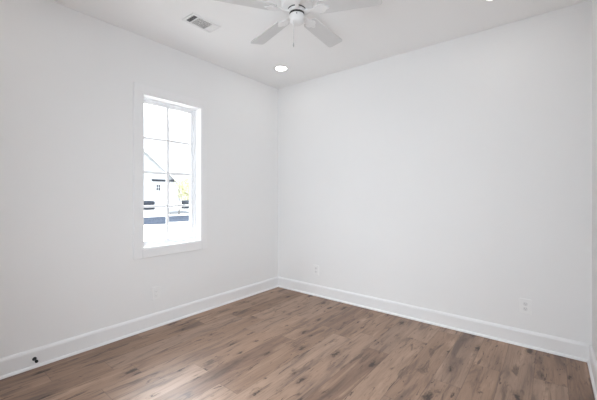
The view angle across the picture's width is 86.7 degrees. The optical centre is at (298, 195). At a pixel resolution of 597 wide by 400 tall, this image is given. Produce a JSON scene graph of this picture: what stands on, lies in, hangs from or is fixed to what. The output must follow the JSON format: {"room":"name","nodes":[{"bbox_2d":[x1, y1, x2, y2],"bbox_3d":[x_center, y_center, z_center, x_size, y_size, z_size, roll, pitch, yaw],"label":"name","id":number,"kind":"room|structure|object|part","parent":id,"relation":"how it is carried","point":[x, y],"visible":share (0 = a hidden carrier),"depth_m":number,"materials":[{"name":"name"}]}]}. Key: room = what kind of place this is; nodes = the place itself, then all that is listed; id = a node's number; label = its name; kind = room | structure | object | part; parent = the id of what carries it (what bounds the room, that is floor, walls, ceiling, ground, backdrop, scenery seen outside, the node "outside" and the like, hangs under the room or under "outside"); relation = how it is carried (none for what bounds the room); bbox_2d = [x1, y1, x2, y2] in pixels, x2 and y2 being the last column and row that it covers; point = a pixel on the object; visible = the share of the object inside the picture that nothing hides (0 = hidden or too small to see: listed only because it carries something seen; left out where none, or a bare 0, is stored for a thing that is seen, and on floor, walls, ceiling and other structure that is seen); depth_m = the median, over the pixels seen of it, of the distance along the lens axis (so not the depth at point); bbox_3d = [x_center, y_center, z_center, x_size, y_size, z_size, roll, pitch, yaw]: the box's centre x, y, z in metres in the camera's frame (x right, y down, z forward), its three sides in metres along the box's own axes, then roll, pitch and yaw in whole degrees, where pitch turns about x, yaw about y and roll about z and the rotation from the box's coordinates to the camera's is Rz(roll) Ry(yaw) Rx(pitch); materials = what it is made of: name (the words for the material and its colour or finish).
{"room":"empty bedroom","nodes":[
{"label":"empty bedroom","id":0,"kind":"room"},
{"bbox_2d":[0,0,277,357],"bbox_3d":[-1.476,-0.110,3.031,0.160,2.740,3.610,0,0,39],"label":"wall","id":1,"kind":"structure","parent":0,"point":[68,269],"depth_m":2.63,"materials":[{"name":"paint"}]},
{"bbox_2d":[0,277,277,379],"bbox_3d":[-1.357,1.191,3.039,0.016,0.134,3.450,0,0,39],"label":"baseboard","id":2,"kind":"structure","parent":1,"relation":"attached to","point":[12,363],"depth_m":2.75,"materials":[{"name":"paint"}]},
{"bbox_2d":[152,286,159,300],"bbox_3d":[-1.366,0.938,3.033,0.009,0.126,0.080,0,0,39],"label":"wall outlet","id":3,"kind":"object","parent":1,"relation":"attached to","point":[155,290],"visible":1,"depth_m":3.03,"materials":[{"name":"plastic"}]},
{"bbox_2d":[133,82,206,259],"bbox_3d":[-1.314,-0.224,3.219,0.178,1.613,0.777,0,0,39],"label":"window","id":4,"kind":"structure","parent":1,"relation":"in","point":[143,94],"depth_m":3.24,"materials":[{"name":"paint"}]},
{"bbox_3d":[-1.349,-0.228,3.255,0.034,1.393,0.577,0,0,39],"label":"sash","id":5,"kind":"part","parent":4,"relation":"part of","materials":[{"name":"plastic"}]},
{"bbox_3d":[-1.347,-0.228,3.253,0.065,1.425,0.609,0,0,39],"label":"frame","id":6,"kind":"part","parent":4,"relation":"part of","materials":[{"name":"plastic"}]},
{"bbox_3d":[-1.313,0.491,3.226,0.171,0.012,0.609,0,0,39],"label":"sill","id":7,"kind":"part","parent":4,"relation":"part of","materials":[{"name":"paint"}]},
{"bbox_2d":[0,287,594,399],"bbox_3d":[-0.563,1.300,1.480,3.525,0.080,5.210,0,0,39],"label":"floor","id":8,"kind":"structure","parent":0,"point":[278,343],"depth_m":2.37,"materials":[{"name":"brown wood"}]},
{"bbox_2d":[51,0,588,88],"bbox_3d":[-0.563,-1.530,1.480,3.525,0.100,5.210,0,0,39],"label":"ceiling","id":9,"kind":"structure","parent":0,"point":[391,28],"depth_m":2.78,"materials":[{"name":"paint"}]},
{"bbox_2d":[182,13,219,32],"bbox_3d":[-0.831,-1.476,2.713,0.166,0.008,0.276,0,0,39],"label":"ceiling vent","id":10,"kind":"object","parent":9,"relation":"in","point":[193,19],"visible":1,"depth_m":2.71,"materials":[{"name":"white metal"}]},
{"bbox_2d":[273,65,288,71],"bbox_3d":[-0.203,-1.478,3.684,0.178,0.005,0.178,0,0,39],"label":"recessed light","id":11,"kind":"object","parent":9,"relation":"in","point":[280,68],"visible":1,"depth_m":3.67,"materials":[{"name":"white glass"}]},
{"bbox_2d":[215,0,381,46],"bbox_3d":[0.003,-1.246,2.218,1.111,0.469,1.078,0,0,39],"label":"ceiling fan","id":12,"kind":"object","parent":9,"relation":"hanging from","point":[296,10],"visible":1,"depth_m":2.15,"materials":[{"name":"white plastic"}]},
{"bbox_3d":[-0.353,-1.270,2.072,0.420,0.006,0.130,0,11,-19],"label":"blade","id":13,"kind":"part","parent":12,"relation":"part of","materials":[{"name":"white wood"}]},
{"bbox_3d":[-0.227,-1.270,2.476,0.130,0.006,0.420,-14,8,-36],"label":"blade","id":14,"kind":"part","parent":12,"relation":"part of","materials":[{"name":"white wood"}]},
{"bbox_3d":[0.196,-1.270,2.482,0.130,0.006,0.420,-13,-8,35],"label":"blade","id":15,"kind":"part","parent":12,"relation":"part of","materials":[{"name":"white wood"}]},
{"bbox_3d":[0.332,-1.270,2.081,0.420,0.006,0.130,0,-11,17],"label":"blade","id":16,"kind":"part","parent":12,"relation":"part of","materials":[{"name":"white wood"}]},
{"bbox_2d":[278,0,591,345],"bbox_3d":[1.016,-0.110,3.450,3.525,2.740,0.160,0,0,39],"label":"wall","id":17,"kind":"structure","parent":0,"point":[454,176],"depth_m":2.96,"materials":[{"name":"paint"}]},
{"bbox_2d":[314,265,318,274],"bbox_3d":[0.221,0.938,3.979,0.080,0.126,0.009,0,0,39],"label":"wall outlet","id":18,"kind":"object","parent":17,"relation":"attached to","point":[316,267],"visible":1,"depth_m":3.97,"materials":[{"name":"plastic"}]},
{"bbox_2d":[278,277,588,361],"bbox_3d":[0.961,1.191,3.382,3.173,0.134,0.016,0,0,39],"label":"baseboard","id":19,"kind":"structure","parent":17,"relation":"attached to","point":[548,342],"depth_m":2.96,"materials":[{"name":"paint"}]},
{"bbox_2d":[520,298,530,314],"bbox_3d":[1.895,0.926,2.638,0.080,0.126,0.009,0,0,39],"label":"wall outlet","id":20,"kind":"object","parent":17,"relation":"attached to","point":[525,304],"visible":1,"depth_m":2.63,"materials":[{"name":"plastic"}]},
{"bbox_2d":[592,0,596,360],"bbox_3d":[1.150,-0.110,0.927,0.160,2.740,3.610,0,0,39],"label":"wall","id":21,"kind":"structure","parent":0,"point":[594,2],"depth_m":2.25,"materials":[{"name":"paint"}]},
{"bbox_2d":[587,344,596,399],"bbox_3d":[1.132,1.191,1.045,0.016,0.134,3.450,0,0,39],"label":"baseboard","id":22,"kind":"structure","parent":21,"relation":"attached to","point":[592,358],"depth_m":2.19,"materials":[{"name":"paint"}]},
{"label":"outside","id":23,"kind":"structure","parent":0,"visible":0},
{"bbox_2d":[144,202,188,240],"bbox_3d":[-22.260,1.860,41.216,79.650,0.200,150.000,0,0,39],"label":"ground","id":24,"kind":"structure","parent":23,"point":[176,229],"depth_m":16.86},
{"bbox_2d":[144,201,154,212],"bbox_3d":[-15.071,1.145,31.676,1.000,1.230,1.000,0,0,39],"label":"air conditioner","id":25,"kind":"object","parent":24,"relation":"on","point":[146,210],"visible":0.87,"depth_m":31.32,"materials":[{"name":"metal"}]},
{"bbox_2d":[144,149,178,211],"bbox_3d":[-19.753,-1.540,35.748,9.600,6.600,7.900,0,0,39],"label":"house","id":26,"kind":"structure","parent":24,"relation":"on","point":[154,184],"depth_m":34.09,"materials":[{"name":"white"}]},
{"bbox_2d":[164,210,188,213],"bbox_3d":[-11.831,1.616,31.087,1.630,0.308,2.854,0,0,39],"label":"mound","id":27,"kind":"object","parent":24,"relation":"on","point":[176,211],"visible":0.62,"depth_m":30.44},
{"bbox_2d":[171,179,186,214],"bbox_3d":[-10.990,0.111,29.116,1.477,3.298,1.336,0,0,39],"label":"tree","id":28,"kind":"object","parent":24,"relation":"on","point":[178,181],"visible":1,"depth_m":29.05,"materials":[{"name":"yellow plant"}]},
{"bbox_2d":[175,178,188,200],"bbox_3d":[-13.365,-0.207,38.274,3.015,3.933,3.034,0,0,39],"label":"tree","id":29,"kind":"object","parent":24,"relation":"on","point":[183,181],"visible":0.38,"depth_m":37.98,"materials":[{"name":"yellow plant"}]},
{"bbox_2d":[181,200,188,210],"bbox_3d":[-12.195,1.145,34.626,1.000,1.230,1.000,0,0,39],"label":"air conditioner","id":30,"kind":"object","parent":24,"relation":"on","point":[186,208],"visible":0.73,"depth_m":34.18,"materials":[{"name":"metal"}]},
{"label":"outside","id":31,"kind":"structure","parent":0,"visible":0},
{"bbox_2d":[144,215,188,224],"bbox_3d":[-8.751,1.760,23.986,7.314,0.030,100.000,0,0,39],"label":"street","id":32,"kind":"structure","parent":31,"point":[182,218],"depth_m":22.98,"materials":[{"name":"asphalt"}]}
]}

